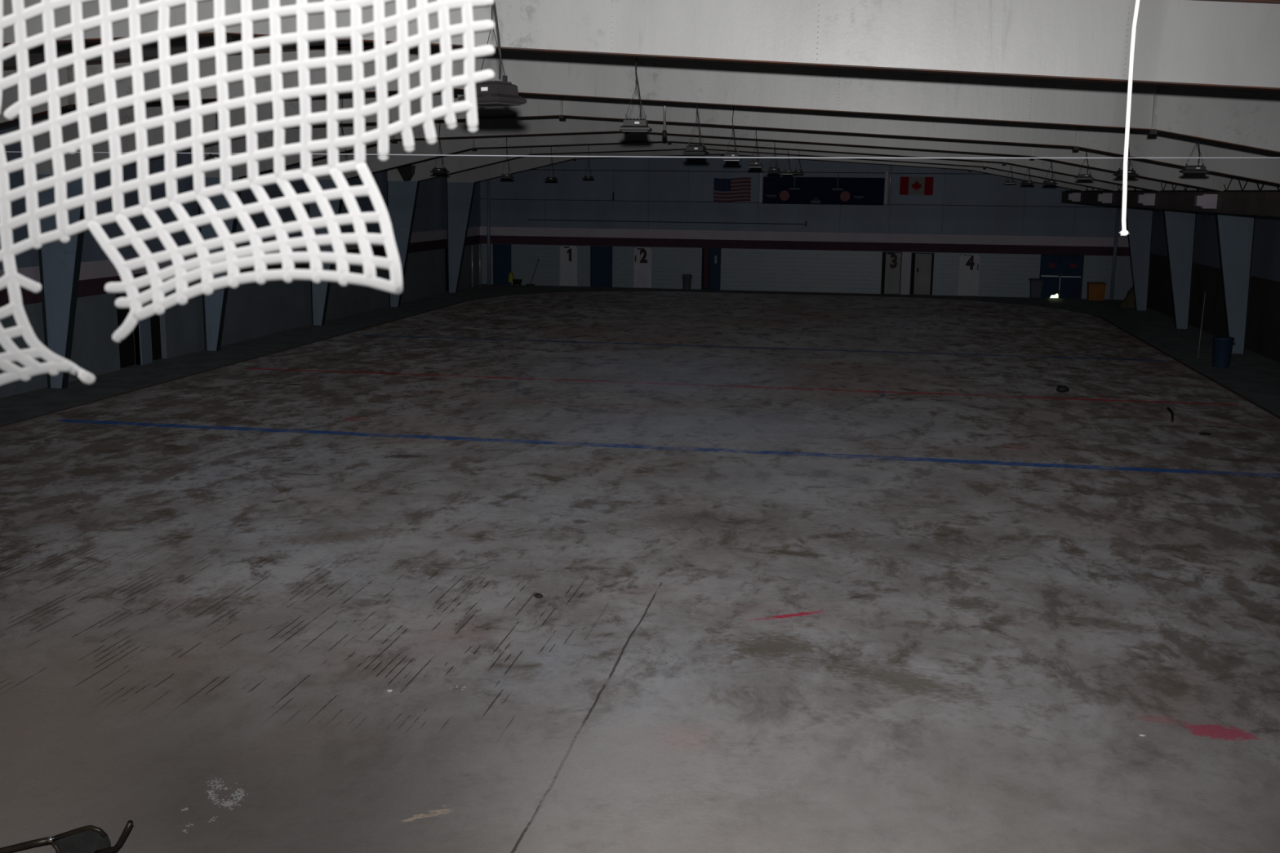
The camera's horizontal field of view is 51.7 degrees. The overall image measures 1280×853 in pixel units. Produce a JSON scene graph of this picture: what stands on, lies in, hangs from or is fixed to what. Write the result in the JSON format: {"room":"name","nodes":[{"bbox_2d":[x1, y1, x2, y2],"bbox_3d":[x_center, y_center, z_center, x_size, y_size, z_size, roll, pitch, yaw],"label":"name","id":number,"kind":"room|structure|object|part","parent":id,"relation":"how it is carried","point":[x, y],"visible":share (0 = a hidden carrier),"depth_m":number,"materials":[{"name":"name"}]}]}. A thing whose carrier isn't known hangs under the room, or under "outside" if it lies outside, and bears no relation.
{"room":"ice rink","nodes":[
{"label":"ice rink","id":0,"kind":"room"},
{"bbox_2d":[0,118,481,398],"bbox_3d":[-14.139,-4.649,32.448,0.300,7.035,69.650,2,10,10],"label":"wall","id":1,"kind":"structure","parent":0,"point":[253,310],"depth_m":38.53,"materials":[{"name":"black"}]},
{"bbox_2d":[133,288,152,364],"bbox_3d":[-13.535,-2.721,35.875,0.200,2.035,0.519,2,10,10],"label":"post","id":2,"kind":"object","parent":1,"relation":"attached to","point":[144,326],"visible":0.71,"depth_m":35.85,"materials":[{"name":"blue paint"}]},
{"bbox_2d":[4,151,1279,158],"bbox_3d":[-2.614,-1.512,6.383,31.520,0.371,0.005,2,10,10],"label":"guy wire","id":3,"kind":"object","parent":1,"relation":"attached to","point":[5,151],"visible":0.75,"depth_m":5.88,"materials":[{"name":"silver metal"}]},
{"bbox_2d":[0,284,1279,852],"bbox_3d":[1.491,-0.461,30.721,32.020,0.300,70.250,2,10,10],"label":"floor","id":4,"kind":"structure","parent":0,"point":[812,574],"depth_m":16.40,"materials":[{"name":"concrete"}]},
{"bbox_2d":[0,820,133,852],"bbox_3d":[-4.201,2.915,9.345,1.458,0.525,0.444,1,10,3],"label":"chair","id":5,"kind":"object","parent":4,"relation":"on","point":[90,838],"visible":1,"depth_m":9.19,"materials":[{"name":"black plastic"}]},
{"bbox_3d":[-4.519,2.983,9.213,0.823,0.239,0.052,0,10,-3],"label":"leg","id":6,"kind":"part","parent":5,"relation":"part of","materials":[{"name":"black metal"}]},
{"bbox_3d":[-3.912,2.834,9.180,0.416,0.155,0.058,2,10,5],"label":"seat rail","id":7,"kind":"part","parent":5,"relation":"part of","materials":[{"name":"black metal"}]},
{"bbox_3d":[-3.627,2.843,9.106,0.293,0.285,0.038,2,10,10],"label":"leg","id":8,"kind":"part","parent":5,"relation":"part of","materials":[{"name":"black metal"}]},
{"bbox_2d":[181,684,464,833],"bbox_3d":[-2.824,2.789,11.615,0.636,0.003,3.494,6,12,29],"label":"crumbs","id":9,"kind":"object","parent":4,"relation":"on","point":[228,803],"visible":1,"depth_m":10.58,"materials":[{"name":"white"}]},
{"bbox_2d":[397,804,453,822],"bbox_3d":[-1.667,3.037,10.307,0.446,0.008,0.145,-8,13,-39],"label":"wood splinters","id":10,"kind":"object","parent":4,"relation":"on","point":[420,815],"visible":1,"depth_m":10.31,"materials":[{"name":"beige wood"}]},
{"bbox_2d":[471,244,473,286],"bbox_3d":[-8.212,-7.859,64.617,0.092,2.030,0.092,7,12,32],"label":"wall post","id":11,"kind":"object","parent":4,"relation":"on","point":[472,246],"visible":1,"depth_m":64.57,"materials":[{"name":"metal"}]},
{"bbox_2d":[479,244,480,284],"bbox_3d":[-7.990,-8.082,65.866,0.092,2.030,0.092,7,12,32],"label":"wall post","id":12,"kind":"object","parent":4,"relation":"on","point":[479,244],"visible":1,"depth_m":65.82,"materials":[{"name":"metal"}]},
{"bbox_2d":[508,272,522,285],"bbox_3d":[-6.213,-7.374,66.001,0.675,0.640,0.440,2,10,10],"label":"bucket","id":13,"kind":"object","parent":4,"relation":"on","point":[511,277],"visible":1,"depth_m":65.89,"materials":[{"name":"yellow plastic"}]},
{"bbox_2d":[525,259,538,285],"bbox_3d":[-5.306,-7.679,65.865,0.759,1.310,0.355,-6,12,-32],"label":"push broom","id":14,"kind":"object","parent":4,"relation":"on","point":[538,260],"visible":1,"depth_m":65.87,"materials":[{"name":"grey"}]},
{"bbox_2d":[534,593,542,598],"bbox_3d":[-1.215,2.026,15.792,0.109,0.057,0.088,2,10,10],"label":"rubble","id":15,"kind":"object","parent":4,"relation":"on","point":[537,595],"visible":1,"depth_m":15.77,"materials":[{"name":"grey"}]},
{"bbox_2d":[0,44,1279,153],"bbox_3d":[-0.225,-2.476,21.018,30.830,7.149,0.222,2,10,10],"label":"ceiling","id":16,"kind":"structure","parent":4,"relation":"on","point":[1245,118],"depth_m":20.00,"materials":[{"name":"grey"}]},
{"bbox_2d":[0,290,1279,427],"bbox_3d":[0.984,-0.367,29.405,26.110,0.052,67.490,2,10,10],"label":"trim","id":17,"kind":"structure","parent":4,"relation":"on","point":[1122,329],"depth_m":38.06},
{"bbox_2d":[32,89,1279,389],"bbox_3d":[1.091,-3.796,28.406,30.830,7.149,0.222,2,10,10],"label":"steel frame","id":18,"kind":"object","parent":4,"relation":"on","point":[60,263],"visible":0.54,"depth_m":28.04,"materials":[{"name":"grey metal"}]},
{"bbox_2d":[680,274,693,289],"bbox_3d":[2.299,-7.069,64.591,0.485,0.740,0.505,-7,13,-36],"label":"trash can","id":19,"kind":"object","parent":4,"relation":"on","point":[686,278],"visible":1,"depth_m":64.42,"materials":[{"name":"grey plastic"}]},
{"bbox_2d":[197,115,1279,351],"bbox_3d":[2.407,-5.117,35.794,30.830,7.149,0.222,2,10,10],"label":"steel frame","id":20,"kind":"object","parent":4,"relation":"on","point":[214,305],"visible":0.44,"depth_m":35.60,"materials":[{"name":"grey metal"}]},
{"bbox_2d":[306,131,1255,354],"bbox_3d":[3.724,-6.438,43.183,30.830,7.149,0.222,2,10,10],"label":"steel frame","id":21,"kind":"object","parent":4,"relation":"on","point":[1235,232],"visible":0.4,"depth_m":42.36,"materials":[{"name":"grey metal"}]},
{"bbox_2d":[1061,191,1279,217],"bbox_3d":[15.295,-6.450,37.712,0.820,0.520,48.650,2,10,10],"label":"ventilation duct","id":22,"kind":"object","parent":21,"relation":"attached to","point":[1255,203],"visible":1,"depth_m":36.21,"materials":[{"name":"grey metal"}]},
{"bbox_2d":[1065,176,1279,191],"bbox_3d":[15.364,-6.788,36.604,0.042,0.542,50.657,2,10,10],"label":"joist","id":23,"kind":"object","parent":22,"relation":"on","point":[1118,190],"visible":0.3,"depth_m":36.30,"materials":[{"name":"grey metal"}]},
{"bbox_2d":[386,142,1196,328],"bbox_3d":[5.040,-7.758,50.571,30.830,7.149,0.222,2,10,10],"label":"steel frame","id":24,"kind":"object","parent":4,"relation":"on","point":[402,195],"visible":0.33,"depth_m":50.42,"materials":[{"name":"grey metal"}]},
{"bbox_2d":[396,164,415,181],"bbox_3d":[-9.270,-10.118,52.369,0.700,0.750,0.600,2,10,10],"label":"loudspeaker","id":25,"kind":"object","parent":24,"relation":"attached to","point":[406,172],"visible":0.82,"depth_m":52.08,"materials":[{"name":"grey plastic"}]},
{"bbox_2d":[446,149,1153,311],"bbox_3d":[6.356,-9.079,57.959,30.830,7.149,0.222,2,10,10],"label":"steel frame","id":26,"kind":"object","parent":4,"relation":"on","point":[460,185],"visible":0.33,"depth_m":58.59,"materials":[{"name":"grey metal"}]},
{"bbox_2d":[1028,278,1044,297],"bbox_3d":[18.523,-6.459,61.762,0.620,0.917,0.687,2,10,10],"label":"bin","id":27,"kind":"object","parent":4,"relation":"on","point":[1036,284],"visible":1,"depth_m":61.50,"materials":[{"name":"grey plastic"}]},
{"bbox_3d":[18.527,-6.861,61.686,0.620,0.100,0.680,2,10,10],"label":"lid","id":28,"kind":"part","parent":27,"relation":"part of","materials":[{"name":"grey plastic"}]},
{"bbox_2d":[1056,385,1069,392],"bbox_3d":[10.441,-0.929,32.582,0.297,0.167,0.214,7,12,31],"label":"rubble","id":29,"kind":"object","parent":4,"relation":"on","point":[1060,388],"visible":1,"depth_m":32.53,"materials":[{"name":"grey"}]},
{"bbox_2d":[1086,281,1106,300],"bbox_3d":[21.191,-6.289,61.314,0.800,0.810,0.640,2,10,10],"label":"tote","id":30,"kind":"object","parent":4,"relation":"on","point":[1095,291],"visible":1,"depth_m":61.05,"materials":[{"name":"plastic"}]},
{"bbox_3d":[21.195,-6.653,61.248,0.800,0.070,0.640,2,10,10],"label":"lid","id":31,"kind":"part","parent":30,"relation":"part of","materials":[{"name":"brown plastic"}]},
{"bbox_2d":[1109,206,1119,300],"bbox_3d":[21.967,-8.070,61.012,0.158,4.430,0.158,2,10,10],"label":"standpipe","id":32,"kind":"object","parent":4,"relation":"on","point":[1117,212],"visible":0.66,"depth_m":60.97,"materials":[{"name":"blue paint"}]},
{"bbox_2d":[1115,286,1135,307],"bbox_3d":[21.441,-5.683,57.584,1.268,0.950,0.888,2,10,10],"label":"heap","id":33,"kind":"object","parent":4,"relation":"on","point":[1129,300],"visible":0.56,"depth_m":57.37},
{"bbox_2d":[1166,407,1173,422],"bbox_3d":[11.819,-0.279,29.352,0.107,0.088,1.854,4,11,18],"label":"rod","id":34,"kind":"object","parent":4,"relation":"on","point":[1171,411],"visible":1,"depth_m":29.14,"materials":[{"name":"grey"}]},
{"bbox_2d":[1197,291,1205,358],"bbox_3d":[16.959,-3.062,39.848,0.032,2.005,0.352,7,12,31],"label":"leaning pole","id":35,"kind":"object","parent":4,"relation":"on","point":[1205,291],"visible":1,"depth_m":39.84,"materials":[{"name":"grey paint"}]},
{"bbox_2d":[1198,432,1211,435],"bbox_3d":[11.559,0.153,26.993,0.217,0.053,0.201,-3,11,-18],"label":"rubble","id":36,"kind":"object","parent":4,"relation":"on","point":[1200,433],"visible":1,"depth_m":26.94,"materials":[{"name":"grey rubber"}]},
{"bbox_2d":[1210,336,1235,368],"bbox_3d":[16.736,-2.140,37.938,0.575,0.860,0.575,-6,12,-35],"label":"barrel","id":37,"kind":"object","parent":4,"relation":"on","point":[1222,345],"visible":1,"depth_m":37.75,"materials":[{"name":"blue plastic"}]},
{"bbox_2d":[2,0,1279,106],"bbox_3d":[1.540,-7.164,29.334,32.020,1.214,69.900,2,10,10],"label":"ceiling","id":38,"kind":"structure","parent":0,"point":[177,46],"depth_m":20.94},
{"bbox_2d":[204,100,220,161],"bbox_3d":[-7.069,-5.273,21.975,0.400,1.715,0.335,2,10,6],"label":"lamp","id":39,"kind":"object","parent":38,"relation":"hanging from","point":[210,157],"visible":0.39,"depth_m":22.00,"materials":[{"name":"grey metal"}]},
{"bbox_2d":[338,94,349,163],"bbox_3d":[-6.243,-6.293,27.627,0.400,1.681,0.335,2,10,9],"label":"lamp","id":40,"kind":"object","parent":38,"relation":"hanging from","point":[340,162],"visible":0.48,"depth_m":27.65,"materials":[{"name":"grey metal"}]},
{"bbox_3d":[-6.212,-6.392,27.627,0.090,1.485,0.015,2,10,9],"label":"power cord","id":41,"kind":"part","parent":40,"relation":"part of","materials":[{"name":"grey plastic"}]},
{"bbox_2d":[429,124,449,173],"bbox_3d":[-5.039,-7.255,33.120,0.400,1.740,0.335,3,11,14],"label":"lamp","id":42,"kind":"object","parent":38,"relation":"hanging from","point":[434,170],"visible":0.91,"depth_m":33.16,"materials":[{"name":"grey metal"}]},
{"bbox_3d":[-5.006,-7.357,33.116,0.090,1.537,0.015,3,11,14],"label":"power cord","id":43,"kind":"part","parent":42,"relation":"part of","materials":[{"name":"grey plastic"}]},
{"bbox_2d":[457,0,526,106],"bbox_3d":[-1.038,-3.020,9.237,0.370,1.498,0.310,7,12,33],"label":"lamp","id":44,"kind":"object","parent":38,"relation":"hanging from","point":[489,93],"visible":0.79,"depth_m":9.26,"materials":[{"name":"grey metal"}]},
{"bbox_3d":[-1.005,-3.107,9.223,0.084,1.320,0.014,7,12,33],"label":"power cord","id":45,"kind":"part","parent":44,"relation":"part of","materials":[{"name":"grey plastic"}]},
{"bbox_2d":[498,135,514,178],"bbox_3d":[-3.950,-8.271,39.035,0.400,1.823,0.335,1,10,4],"label":"lamp","id":46,"kind":"object","parent":38,"relation":"hanging from","point":[503,175],"visible":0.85,"depth_m":39.06,"materials":[{"name":"grey metal"}]},
{"bbox_2d":[544,145,558,180],"bbox_3d":[-2.990,-9.227,44.469,0.400,1.853,0.335,3,11,13],"label":"lamp","id":47,"kind":"object","parent":38,"relation":"hanging from","point":[548,178],"visible":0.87,"depth_m":44.51,"materials":[{"name":"grey metal"}]},
{"bbox_2d":[582,144,594,179],"bbox_3d":[-1.958,-10.278,50.079,0.400,1.762,0.335,3,10,11],"label":"lamp","id":48,"kind":"object","parent":38,"relation":"hanging from","point":[584,176],"visible":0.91,"depth_m":50.10,"materials":[{"name":"grey metal"}]},
{"bbox_2d":[618,57,652,132],"bbox_3d":[-0.045,-4.240,15.752,0.370,1.411,0.310,2,10,5],"label":"lamp","id":49,"kind":"object","parent":38,"relation":"hanging from","point":[630,125],"visible":0.88,"depth_m":15.74,"materials":[{"name":"grey metal"}]},
{"bbox_3d":[-0.017,-4.325,15.754,0.084,1.243,0.014,2,10,5],"label":"power cord","id":50,"kind":"part","parent":49,"relation":"part of","materials":[{"name":"grey plastic"}]},
{"bbox_2d":[662,102,666,137],"bbox_3d":[0.501,-6.410,26.611,0.110,1.144,0.105,2,10,10],"label":"pipe","id":51,"kind":"object","parent":38,"relation":"hanging from","point":[664,132],"visible":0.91,"depth_m":26.65,"materials":[{"name":"metal"}]},
{"bbox_2d":[682,103,709,155],"bbox_3d":[0.909,-5.127,21.096,0.370,1.544,0.310,4,11,15],"label":"lamp","id":52,"kind":"object","parent":38,"relation":"hanging from","point":[691,149],"visible":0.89,"depth_m":21.12,"materials":[{"name":"grey metal"}]},
{"bbox_3d":[0.940,-5.219,21.092,0.084,1.362,0.014,4,11,15],"label":"power cord","id":53,"kind":"part","parent":52,"relation":"part of","materials":[{"name":"grey plastic"}]},
{"bbox_2d":[722,107,741,160],"bbox_3d":[1.858,-6.096,26.426,0.370,1.512,0.310,2,10,6],"label":"lamp","id":54,"kind":"object","parent":38,"relation":"hanging from","point":[726,154],"visible":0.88,"depth_m":26.43,"materials":[{"name":"grey metal"}]},
{"bbox_3d":[1.886,-6.187,26.427,0.084,1.333,0.014,2,10,6],"label":"power cord","id":55,"kind":"part","parent":54,"relation":"part of","materials":[{"name":"grey plastic"}]},
{"bbox_2d":[746,128,763,167],"bbox_3d":[2.805,-7.046,31.863,0.370,1.557,0.310,2,10,8],"label":"lamp","id":56,"kind":"object","parent":38,"relation":"hanging from","point":[752,164],"visible":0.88,"depth_m":31.87,"materials":[{"name":"grey metal"}]},
{"bbox_2d":[766,142,781,173],"bbox_3d":[3.815,-8.004,37.390,0.370,1.614,0.310,3,11,15],"label":"lamp","id":57,"kind":"object","parent":38,"relation":"hanging from","point":[771,170],"visible":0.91,"depth_m":37.42,"materials":[{"name":"grey metal"}]},
{"bbox_2d":[782,149,793,174],"bbox_3d":[4.841,-9.043,43.107,0.370,1.578,0.310,1,10,4],"label":"lamp","id":58,"kind":"object","parent":38,"relation":"hanging from","point":[785,171],"visible":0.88,"depth_m":43.12,"materials":[{"name":"grey metal"}]},
{"bbox_2d":[792,151,804,173],"bbox_3d":[5.870,-10.085,48.719,0.370,1.498,0.310,3,10,12],"label":"lamp","id":59,"kind":"object","parent":38,"relation":"hanging from","point":[796,171],"visible":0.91,"depth_m":48.73,"materials":[{"name":"grey metal"}]},
{"bbox_2d":[1004,164,1015,183],"bbox_3d":[13.252,-9.367,47.120,0.400,1.338,0.335,4,11,15],"label":"lamp","id":60,"kind":"object","parent":38,"relation":"hanging from","point":[1009,181],"visible":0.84,"depth_m":47.12,"materials":[{"name":"grey metal"}]},
{"bbox_2d":[1019,168,1035,184],"bbox_3d":[12.285,-8.361,41.697,0.400,1.411,0.335,2,10,6],"label":"lamp","id":61,"kind":"object","parent":38,"relation":"hanging from","point":[1024,182],"visible":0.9,"depth_m":41.69,"materials":[{"name":"grey metal"}]},
{"bbox_2d":[1041,160,1057,184],"bbox_3d":[11.307,-7.381,36.270,0.400,1.431,0.335,2,10,9],"label":"lamp","id":62,"kind":"object","parent":38,"relation":"hanging from","point":[1045,182],"visible":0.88,"depth_m":36.27,"materials":[{"name":"grey metal"}]},
{"bbox_2d":[1075,149,1093,178],"bbox_3d":[10.300,-6.387,30.439,0.400,1.332,0.335,3,11,14],"label":"lamp","id":63,"kind":"object","parent":38,"relation":"hanging from","point":[1079,175],"visible":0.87,"depth_m":30.44,"materials":[{"name":"grey metal"}]},
{"bbox_2d":[1112,148,1138,176],"bbox_3d":[9.399,-5.494,25.396,0.400,1.317,0.335,1,10,4],"label":"lamp","id":64,"kind":"object","parent":38,"relation":"hanging from","point":[1120,172],"visible":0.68,"depth_m":25.38,"materials":[{"name":"grey metal"}]},
{"bbox_2d":[1119,0,1140,235],"bbox_3d":[0.919,-1.322,2.282,0.041,1.967,0.017,2,10,10],"label":"rope","id":65,"kind":"object","parent":38,"relation":"hanging from","point":[1123,232],"visible":1,"depth_m":2.42,"materials":[{"name":"white fabric"}]},
{"bbox_2d":[1178,138,1209,173],"bbox_3d":[8.833,-4.680,20.898,0.400,1.305,0.335,3,10,12],"label":"lamp","id":66,"kind":"object","parent":38,"relation":"hanging from","point":[1187,169],"visible":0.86,"depth_m":20.89,"materials":[{"name":"grey metal"}]},
{"bbox_3d":[8.865,-4.758,20.900,0.090,1.151,0.015,3,10,12],"label":"power cord","id":67,"kind":"part","parent":66,"relation":"part of","materials":[{"name":"grey plastic"}]},
{"bbox_2d":[479,154,1133,299],"bbox_3d":[7.529,-10.052,63.735,32.020,7.035,0.820,2,10,10],"label":"wall","id":68,"kind":"structure","parent":0,"point":[840,248],"depth_m":63.74,"materials":[{"name":"white paint"}]},
{"bbox_2d":[493,244,511,284],"bbox_3d":[-6.928,-8.177,66.501,0.950,2.025,0.140,2,10,10],"label":"door","id":69,"kind":"structure","parent":68,"relation":"in","point":[501,252],"depth_m":66.48,"materials":[{"name":"blue paint"}]},
{"bbox_2d":[560,245,577,286],"bbox_3d":[-3.555,-8.023,65.927,0.900,2.005,0.140,2,10,10],"label":"door","id":70,"kind":"structure","parent":68,"relation":"in","point":[568,254],"depth_m":65.92,"materials":[{"name":"white paint"}]},
{"bbox_2d":[590,245,612,287],"bbox_3d":[-1.910,-7.963,65.645,1.120,2.025,0.140,2,10,10],"label":"door","id":71,"kind":"structure","parent":68,"relation":"in","point":[601,256],"depth_m":65.65,"materials":[{"name":"blue paint"}]},
{"bbox_2d":[633,247,652,288],"bbox_3d":[0.143,-7.860,65.298,0.890,1.995,0.140,2,10,10],"label":"door","id":72,"kind":"structure","parent":68,"relation":"in","point":[642,255],"depth_m":65.30,"materials":[{"name":"white paint"}]},
{"bbox_2d":[527,219,806,226],"bbox_3d":[1.209,-10.053,64.634,13.829,0.260,0.058,2,10,10],"label":"conduit","id":73,"kind":"object","parent":68,"relation":"attached to","point":[527,220],"visible":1,"depth_m":64.60,"materials":[{"name":"grey metal"}]},
{"bbox_2d":[701,248,720,289],"bbox_3d":[3.516,-7.756,64.829,0.940,2.035,0.360,2,10,10],"label":"door","id":74,"kind":"structure","parent":68,"relation":"in","point":[715,253],"depth_m":64.91,"materials":[{"name":"blue paint"}]},
{"bbox_2d":[713,177,751,202],"bbox_3d":[4.459,-11.445,63.779,1.800,1.190,0.076,2,10,10],"label":"flag","id":75,"kind":"object","parent":68,"relation":"attached to","point":[734,189],"visible":1,"depth_m":63.77,"materials":[{"name":"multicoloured fabric"}]},
{"bbox_2d":[759,170,762,202],"bbox_3d":[5.825,-11.565,63.546,0.100,1.530,0.050,2,10,10],"label":"rail","id":76,"kind":"object","parent":68,"relation":"attached to","point":[761,171],"visible":1,"depth_m":63.51,"materials":[{"name":"grey metal"}]},
{"bbox_2d":[762,172,884,204],"bbox_3d":[8.733,-11.349,62.907,5.740,1.500,0.340,2,10,10],"label":"scoreboard","id":77,"kind":"object","parent":68,"relation":"attached to","point":[837,190],"visible":0.98,"depth_m":62.95,"materials":[{"name":"blue"}]},
{"bbox_2d":[884,171,888,204],"bbox_3d":[11.676,-11.315,62.549,0.120,1.530,0.050,2,10,10],"label":"rail","id":78,"kind":"object","parent":68,"relation":"attached to","point":[886,172],"visible":1,"depth_m":62.53,"materials":[{"name":"grey metal"}]},
{"bbox_2d":[887,164,892,205],"bbox_3d":[11.841,-11.687,62.396,0.165,2.443,0.090,2,10,10],"label":"flag pole","id":79,"kind":"object","parent":68,"relation":"attached to","point":[891,169],"visible":0.65,"depth_m":62.41,"materials":[{"name":"metal"}]},
{"bbox_2d":[880,251,902,294],"bbox_3d":[12.057,-7.369,63.300,0.930,2.015,0.210,2,10,10],"label":"door","id":80,"kind":"structure","parent":68,"relation":"in","point":[893,260],"depth_m":63.33,"materials":[{"name":"grey paint"}]},
{"bbox_2d":[901,252,911,294],"bbox_3d":[12.714,-7.322,63.088,0.360,2.015,0.030,2,10,10],"label":"pilaster","id":81,"kind":"object","parent":68,"relation":"attached to","point":[906,255],"visible":1,"depth_m":63.07,"materials":[{"name":"white paint"}]},
{"bbox_2d":[899,176,933,195],"bbox_3d":[13.052,-11.356,62.273,1.540,0.840,0.018,2,10,10],"label":"flag","id":82,"kind":"object","parent":68,"relation":"attached to","point":[908,185],"visible":1,"depth_m":62.27,"materials":[{"name":"red fabric"}]},
{"bbox_2d":[909,252,934,295],"bbox_3d":[13.472,-7.305,63.069,1.060,2.005,0.230,2,10,10],"label":"door","id":83,"kind":"structure","parent":68,"relation":"in","point":[922,270],"depth_m":63.12,"materials":[{"name":"grey paint"}]},
{"bbox_2d":[957,253,980,296],"bbox_3d":[15.621,-7.186,62.661,0.940,1.965,0.140,2,10,10],"label":"door","id":84,"kind":"structure","parent":68,"relation":"in","point":[969,264],"depth_m":62.66,"materials":[{"name":"white paint"}]},
{"bbox_2d":[1039,254,1084,298],"bbox_3d":[19.762,-7.043,61.945,1.950,2.035,0.148,2,10,10],"label":"door","id":85,"kind":"structure","parent":68,"relation":"in","point":[1062,275],"depth_m":61.93,"materials":[{"name":"blue paint"}]},
{"bbox_2d":[1146,208,1279,363],"bbox_3d":[17.102,-3.317,27.121,0.300,7.035,69.650,2,10,10],"label":"wall","id":86,"kind":"structure","parent":0,"point":[1263,327],"depth_m":46.39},
{"bbox_3d":[-3.585,-0.385,0.972,31.320,0.206,0.036,2,10,10],"label":"rope","id":87,"kind":"object","parent":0,"visible":0},
{"bbox_2d":[0,0,494,386],"bbox_3d":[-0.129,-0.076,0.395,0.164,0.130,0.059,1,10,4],"label":"safety net","id":88,"kind":"object","parent":87,"relation":"hanging from","point":[258,255],"visible":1,"depth_m":0.40,"materials":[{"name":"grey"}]}
]}

